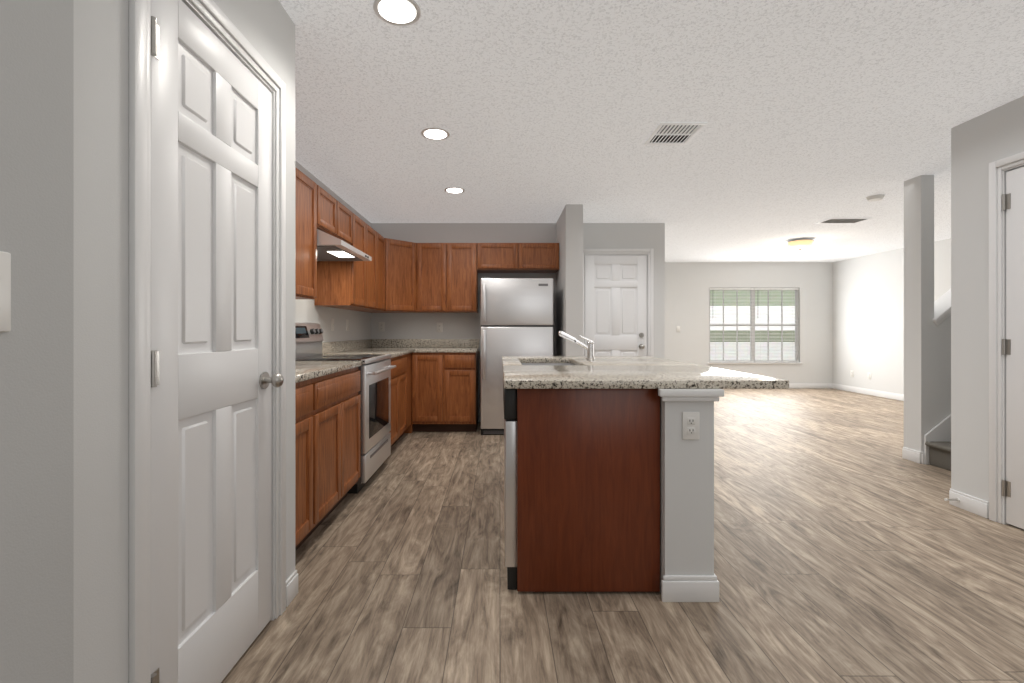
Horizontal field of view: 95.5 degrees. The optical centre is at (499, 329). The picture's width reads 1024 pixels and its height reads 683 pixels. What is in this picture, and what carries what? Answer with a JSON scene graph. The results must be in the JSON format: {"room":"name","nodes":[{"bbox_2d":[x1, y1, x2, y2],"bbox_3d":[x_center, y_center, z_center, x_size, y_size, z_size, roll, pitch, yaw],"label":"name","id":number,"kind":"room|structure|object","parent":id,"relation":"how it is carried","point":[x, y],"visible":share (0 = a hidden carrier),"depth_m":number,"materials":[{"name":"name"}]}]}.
{"room":"kitchen","nodes":[
{"label":"kitchen","id":0,"kind":"room"},
{"bbox_2d":[0,0,73,682],"bbox_3d":[-0.885,-0.090,-0.407,0.330,2.440,2.385,0,0,0],"label":"wall","id":1,"kind":"structure","parent":0,"point":[37,350],"depth_m":0.72,"materials":[{"name":"grey paint"}]},
{"bbox_2d":[0,251,10,331],"bbox_3d":[-0.711,-0.055,0.644,0.018,0.116,0.072,0,0,0],"label":"light switch","id":2,"kind":"object","parent":1,"relation":"attached to","point":[5,291],"visible":1,"depth_m":0.67,"materials":[{"name":"white plastic"}]},
{"bbox_2d":[74,0,294,682],"bbox_3d":[-0.940,-0.090,1.393,0.120,2.440,1.215,0,0,0],"label":"wall","id":3,"kind":"structure","parent":0,"point":[266,28],"depth_m":1.04,"materials":[{"name":"white paint"}]},
{"bbox_2d":[129,0,285,682],"bbox_3d":[-0.932,0.068,1.490,0.136,2.124,0.778,0,0,0],"label":"door frame","id":4,"kind":"structure","parent":3,"relation":"attached to","point":[216,21],"depth_m":1.15,"materials":[{"name":"white wood"}]},
{"bbox_2d":[151,0,283,682],"bbox_3d":[-0.865,0.101,1.484,0.107,2.034,0.636,0,0,0],"label":"pantry door","id":5,"kind":"structure","parent":3,"relation":"in","point":[213,380],"depth_m":1.41,"materials":[{"name":"white wood"}]},
{"bbox_2d":[286,570,297,606],"bbox_3d":[-0.793,1.080,0.500,0.174,0.100,3.000,0,0,0],"label":"baseboard","id":6,"kind":"structure","parent":3,"relation":"attached to","point":[291,586],"depth_m":1.94,"materials":[{"name":"white wood"}]},
{"bbox_2d":[295,160,370,341],"bbox_3d":[-1.640,-0.090,2.110,0.120,2.440,7.420,0,0,0],"label":"wall","id":7,"kind":"structure","parent":0,"point":[308,311],"depth_m":4.44,"materials":[{"name":"white paint"}]},
{"bbox_2d":[295,167,316,298],"bbox_3d":[-1.413,-0.610,2.594,0.327,0.800,1.182,0,0,0],"label":"upper cabinet","id":8,"kind":"object","parent":7,"relation":"attached to","point":[305,237],"visible":0.23,"depth_m":3.01,"materials":[{"name":"brown wood"}]},
{"bbox_2d":[317,185,352,244],"bbox_3d":[-1.413,-0.865,3.570,0.327,0.290,0.766,0,0,0],"label":"upper cabinet","id":9,"kind":"object","parent":7,"relation":"attached to","point":[334,217],"visible":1,"depth_m":3.51,"materials":[{"name":"brown wood"}]},
{"bbox_2d":[317,229,371,260],"bbox_3d":[-1.331,-0.648,3.570,0.491,0.140,0.756,0,0,0],"label":"steel range hood","id":10,"kind":"object","parent":9,"relation":"attached to","point":[330,247],"visible":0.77,"depth_m":3.44,"materials":[{"name":"white metal"}]},
{"bbox_2d":[346,319,348,330],"bbox_3d":[-1.571,-0.050,4.800,0.018,0.116,0.072,0,0,0],"label":"electrical outlet","id":11,"kind":"object","parent":7,"relation":"attached to","point":[347,325],"visible":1,"depth_m":4.80,"materials":[{"name":"white plastic"}]},
{"bbox_2d":[315,213,385,310],"bbox_3d":[-1.413,-0.610,4.522,0.327,0.800,1.135,0,0,0],"label":"upper cabinet","id":12,"kind":"object","parent":7,"relation":"attached to","point":[355,285],"visible":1,"depth_m":4.17,"materials":[{"name":"brown wood"}]},
{"bbox_2d":[361,238,418,312],"bbox_3d":[-1.271,-0.610,5.391,0.611,0.800,0.611,0,0,0],"label":"upper cabinet","id":13,"kind":"object","parent":7,"relation":"attached to","point":[400,276],"visible":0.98,"depth_m":5.24,"materials":[{"name":"brown wood"}]},
{"bbox_2d":[371,223,664,421],"bbox_3d":[0.220,-0.090,5.760,3.600,2.440,0.120,0,0,0],"label":"wall","id":14,"kind":"structure","parent":0,"point":[595,236],"depth_m":5.70,"materials":[{"name":"white paint"}]},
{"bbox_2d":[437,323,442,331],"bbox_3d":[-0.740,-0.030,5.695,0.072,0.116,0.009,0,0,0],"label":"outlet","id":15,"kind":"object","parent":14,"relation":"attached to","point":[439,327],"visible":1,"depth_m":5.69,"materials":[{"name":"white plastic"}]},
{"bbox_2d":[416,243,477,312],"bbox_3d":[-0.619,-0.610,5.534,0.702,0.800,0.327,0,0,0],"label":"upper cabinet","id":16,"kind":"object","parent":14,"relation":"attached to","point":[446,277],"visible":1,"depth_m":5.38,"materials":[{"name":"brown wood"}]},
{"bbox_2d":[477,243,558,272],"bbox_3d":[0.210,-0.855,5.534,0.950,0.310,0.327,0,0,0],"label":"upper cabinet","id":17,"kind":"object","parent":14,"relation":"attached to","point":[517,257],"visible":1,"depth_m":5.38,"materials":[{"name":"brown wood"}]},
{"bbox_2d":[585,255,646,355],"bbox_3d":[1.423,0.101,5.685,0.759,2.034,0.107,0,0,0],"label":"back door","id":18,"kind":"structure","parent":14,"relation":"in","point":[615,305],"depth_m":5.70,"materials":[{"name":"white wood"}]},
{"bbox_2d":[583,249,653,356],"bbox_3d":[1.423,0.068,5.752,0.913,2.124,0.136,0,0,0],"label":"door frame","id":19,"kind":"structure","parent":14,"relation":"attached to","point":[649,253],"depth_m":5.69,"materials":[{"name":"white wood"}]},
{"bbox_2d":[521,363,568,364],"bbox_3d":[0.327,0.341,3.444,0.385,0.190,0.010,0,0,0],"label":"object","id":20,"kind":"structure","parent":0,"relation":"attached to","point":[521,363],"depth_m":3.44,"materials":[{"name":"silver metal"}]},
{"bbox_2d":[221,388,1023,682],"bbox_3d":[2.200,1.160,3.800,9.000,0.060,11.000,0,0,0],"label":"floor","id":21,"kind":"structure","parent":0,"point":[851,545],"depth_m":2.06,"materials":[{"name":"brown wood"}]},
{"bbox_2d":[295,367,360,550],"bbox_3d":[-1.262,0.688,2.594,0.630,0.885,1.182,0,0,0],"label":"base cabinet","id":22,"kind":"object","parent":21,"relation":"on","point":[327,442],"visible":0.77,"depth_m":2.54,"materials":[{"name":"brown wood"}]},
{"bbox_2d":[295,345,364,382],"bbox_3d":[-1.259,0.177,2.594,0.637,0.135,1.182,0,0,0],"label":"countertop","id":23,"kind":"structure","parent":22,"relation":"on","point":[306,370],"depth_m":2.87,"materials":[{"name":"stone"}]},
{"bbox_2d":[295,323,395,492],"bbox_3d":[-1.222,0.537,3.570,0.709,1.185,0.760,0,0,0],"label":"range","id":24,"kind":"object","parent":21,"relation":"on","point":[375,391],"visible":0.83,"depth_m":3.48,"materials":[{"name":"silver metal"}]},
{"bbox_2d":[390,353,409,446],"bbox_3d":[-1.264,0.688,4.360,0.627,0.884,0.810,0,0,0],"label":"base cabinet","id":25,"kind":"object","parent":21,"relation":"on","point":[401,399],"depth_m":4.48,"materials":[{"name":"brown wood"}]},
{"bbox_2d":[322,339,415,358],"bbox_3d":[-1.247,0.177,4.826,0.660,0.135,1.742,0,0,0],"label":"countertop","id":26,"kind":"structure","parent":25,"relation":"on","point":[395,347],"depth_m":5.28,"materials":[{"name":"stone"}]},
{"bbox_2d":[410,353,412,432],"bbox_3d":[-1.264,0.688,4.896,0.627,0.884,0.387,0,0,0],"label":"base cabinet","id":27,"kind":"object","parent":21,"relation":"on","point":[411,425],"depth_m":5.10,"materials":[{"name":"brown wood"}]},
{"bbox_2d":[412,352,477,431],"bbox_3d":[-0.617,0.688,5.382,0.703,0.885,0.630,0,0,0],"label":"base cabinet","id":28,"kind":"object","parent":21,"relation":"on","point":[444,391],"visible":1,"depth_m":5.08,"materials":[{"name":"brown wood"}]},
{"bbox_2d":[416,339,478,351],"bbox_3d":[-0.585,0.177,5.376,0.664,0.135,0.641,0,0,0],"label":"countertop","id":29,"kind":"structure","parent":28,"relation":"on","point":[422,345],"depth_m":5.68,"materials":[{"name":"stone"}]},
{"bbox_2d":[481,277,552,434],"bbox_3d":[0.182,0.280,5.295,0.780,1.700,0.750,0,0,0],"label":"refrigerator","id":30,"kind":"object","parent":21,"relation":"on","point":[516,316],"visible":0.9,"depth_m":4.97,"materials":[{"name":"grey metal"}]},
{"bbox_2d":[517,389,659,591],"bbox_3d":[0.370,0.688,2.366,0.626,0.884,0.763,0,0,0],"label":"panel","id":31,"kind":"object","parent":21,"relation":"on","point":[588,490],"depth_m":1.99,"materials":[{"name":"brown wood"}]},
{"bbox_2d":[503,380,516,588],"bbox_3d":[0.048,0.693,2.315,0.059,0.875,0.600,0,0,0],"label":"dishwasher","id":32,"kind":"object","parent":31,"relation":"in","point":[510,458],"visible":0.81,"depth_m":2.02,"materials":[{"name":"silver metal"}]},
{"bbox_2d":[502,356,788,388],"bbox_3d":[0.611,0.228,2.848,1.188,0.035,1.825,0,0,0],"label":"countertop","id":33,"kind":"structure","parent":31,"relation":"on","point":[623,372],"depth_m":2.15,"materials":[{"name":"stone"}]},
{"bbox_2d":[558,331,594,358],"bbox_3d":[0.552,0.108,3.370,0.265,0.205,0.060,0,0,0],"label":"faucet","id":34,"kind":"object","parent":33,"relation":"on","point":[589,346],"visible":1,"depth_m":3.36,"materials":[{"name":"silver metal"}]},
{"bbox_2d":[925,441,950,470],"bbox_3d":[4.932,0.058,3.466,2.728,2.145,0.885,0,0,0],"label":"stairs","id":35,"kind":"structure","parent":21,"relation":"on","point":[940,454],"depth_m":3.80,"materials":[{"name":"carpet"}]},
{"bbox_2d":[556,204,713,592],"bbox_3d":[0.791,-0.090,3.822,0.207,2.440,3.755,0,0,0],"label":"wall","id":36,"kind":"structure","parent":0,"point":[686,507],"depth_m":1.95,"materials":[{"name":"white paint"}]},
{"bbox_2d":[658,389,723,601],"bbox_3d":[0.792,0.688,2.837,0.265,0.884,1.845,0,0,0],"label":"trim","id":37,"kind":"structure","parent":36,"relation":"attached to","point":[689,588],"depth_m":1.93,"materials":[{"name":"white wood"}]},
{"bbox_2d":[682,412,699,439],"bbox_3d":[0.797,0.400,1.940,0.072,0.116,0.009,0,0,0],"label":"outlet","id":38,"kind":"object","parent":36,"relation":"attached to","point":[690,425],"visible":1,"depth_m":1.94,"materials":[{"name":"white plastic"}]},
{"bbox_2d":[279,0,1023,261],"bbox_3d":[2.200,-1.340,3.800,9.000,0.060,11.000,0,0,0],"label":"ceiling","id":39,"kind":"structure","parent":0,"point":[812,113],"depth_m":2.75,"materials":[{"name":"white paint"}]},
{"bbox_2d":[373,0,420,25],"bbox_3d":[-0.420,-1.306,1.900,0.190,0.007,0.190,0,0,0],"label":"recessed light","id":40,"kind":"object","parent":39,"relation":"in","point":[401,12],"visible":1,"depth_m":1.90,"materials":[{"name":"white"}]},
{"bbox_2d":[421,127,449,139],"bbox_3d":[-0.430,-1.306,3.100,0.190,0.007,0.190,0,0,0],"label":"recessed light","id":41,"kind":"object","parent":39,"relation":"in","point":[433,133],"visible":1,"depth_m":3.09,"materials":[{"name":"white"}]},
{"bbox_2d":[444,187,464,193],"bbox_3d":[-0.425,-1.306,4.350,0.190,0.007,0.190,0,0,0],"label":"recessed light","id":42,"kind":"object","parent":39,"relation":"in","point":[455,190],"visible":0.96,"depth_m":4.34,"materials":[{"name":"white glass"}]},
{"bbox_2d":[644,122,707,144],"bbox_3d":[1.160,-1.304,3.100,0.300,0.011,0.340,0,0,0],"label":"ceiling vent","id":43,"kind":"object","parent":39,"relation":"in","point":[674,133],"visible":1,"depth_m":3.08,"materials":[{"name":"silver metal"}]},
{"bbox_2d":[787,238,813,250],"bbox_3d":[4.350,-1.227,6.740,0.336,0.166,0.336,0,0,0],"label":"dome ceiling light","id":44,"kind":"object","parent":39,"relation":"attached to","point":[800,243],"visible":1,"depth_m":6.64,"materials":[{"name":"white glass"}]},
{"bbox_2d":[816,218,871,223],"bbox_3d":[4.100,-1.304,5.555,0.480,0.010,0.270,0,0,0],"label":"ceiling vent","id":45,"kind":"object","parent":39,"relation":"in","point":[841,220],"visible":1,"depth_m":5.53,"materials":[{"name":"silver metal"}]},
{"bbox_2d":[866,194,884,201],"bbox_3d":[3.680,-1.293,4.560,0.144,0.034,0.144,0,0,0],"label":"smoke detector","id":46,"kind":"object","parent":39,"relation":"attached to","point":[878,197],"visible":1,"depth_m":4.52,"materials":[{"name":"white plastic"}]},
{"bbox_2d":[665,262,832,382],"bbox_3d":[4.290,-0.090,9.060,4.540,2.440,0.120,0,0,0],"label":"wall","id":47,"kind":"structure","parent":0,"point":[688,285],"depth_m":9.00,"materials":[{"name":"white paint"}]},
{"bbox_2d":[708,292,802,363],"bbox_3d":[4.930,-0.084,9.035,1.820,1.467,0.130,0,0,0],"label":"window","id":48,"kind":"structure","parent":47,"relation":"in","point":[754,302],"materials":[{"name":"white"}]},
{"bbox_2d":[709,288,798,361],"bbox_3d":[4.930,-0.096,9.019,1.736,1.432,0.042,0,0,0],"label":"window blinds","id":49,"kind":"object","parent":48,"relation":"attached to","point":[715,290],"visible":0.88,"depth_m":9.02,"materials":[{"name":"white plastic"}]},
{"bbox_2d":[789,383,831,387],"bbox_3d":[4.210,1.080,8.993,4.380,0.100,0.014,0,0,0],"label":"baseboard","id":50,"kind":"structure","parent":47,"relation":"attached to","point":[791,385],"depth_m":8.99,"materials":[{"name":"white"}]},
{"bbox_2d":[833,238,950,394],"bbox_3d":[6.500,-0.090,6.010,0.120,2.440,5.980,0,0,0],"label":"wall","id":51,"kind":"structure","parent":0,"point":[868,313],"depth_m":8.02,"materials":[{"name":"white paint"}]},
{"bbox_2d":[832,383,903,400],"bbox_3d":[6.433,1.080,6.550,0.014,0.100,4.900,0,0,0],"label":"baseboard","id":52,"kind":"structure","parent":51,"relation":"attached to","point":[895,396],"depth_m":8.09,"materials":[{"name":"white"}]},
{"bbox_2d":[904,175,950,451],"bbox_3d":[5.000,-0.090,4.015,2.880,2.440,0.170,0,0,0],"label":"wall","id":53,"kind":"structure","parent":0,"point":[927,373],"depth_m":3.93,"materials":[{"name":"white paint"}]},
{"bbox_2d":[902,447,924,463],"bbox_3d":[4.993,1.080,4.015,2.894,0.100,0.198,0,0,0],"label":"baseboard","id":54,"kind":"structure","parent":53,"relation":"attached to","point":[913,455],"depth_m":3.99,"materials":[{"name":"white wood"}]},
{"bbox_2d":[924,289,950,463],"bbox_3d":[4.860,-0.073,4.015,2.560,2.524,0.230,0,0,0],"label":"trim","id":55,"kind":"structure","parent":53,"relation":"attached to","point":[940,431],"depth_m":3.91,"materials":[{"name":"white"}]},
{"bbox_2d":[951,96,1023,501],"bbox_3d":[2.990,-0.090,0.710,0.120,2.440,4.620,0,0,0],"label":"wall","id":56,"kind":"structure","parent":0,"point":[980,143],"depth_m":2.88,"materials":[{"name":"white paint"}]},
{"bbox_2d":[949,488,988,517],"bbox_3d":[3.173,1.080,1.017,0.514,0.100,4.034,0,0,0],"label":"baseboard","id":57,"kind":"structure","parent":56,"relation":"attached to","point":[974,505],"depth_m":2.89,"materials":[{"name":"white wood"}]},
{"bbox_2d":[944,498,959,501],"bbox_3d":[2.875,1.080,2.960,0.080,0.024,0.024,0,0,0],"label":"door stop","id":58,"kind":"object","parent":57,"relation":"attached to","point":[956,499],"visible":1,"depth_m":2.96,"materials":[{"name":"white metal"}]},
{"bbox_2d":[989,152,1023,523],"bbox_3d":[2.982,0.068,2.315,0.136,2.124,0.918,0,0,0],"label":"door frame","id":59,"kind":"structure","parent":56,"relation":"attached to","point":[999,169],"depth_m":2.73,"materials":[{"name":"white wood"}]},
{"bbox_2d":[1002,167,1023,528],"bbox_3d":[2.915,0.101,2.321,0.107,2.034,0.776,0,0,0],"label":"closet door","id":60,"kind":"structure","parent":56,"relation":"in","point":[1013,345],"depth_m":2.65,"materials":[{"name":"white wood"}]}
]}

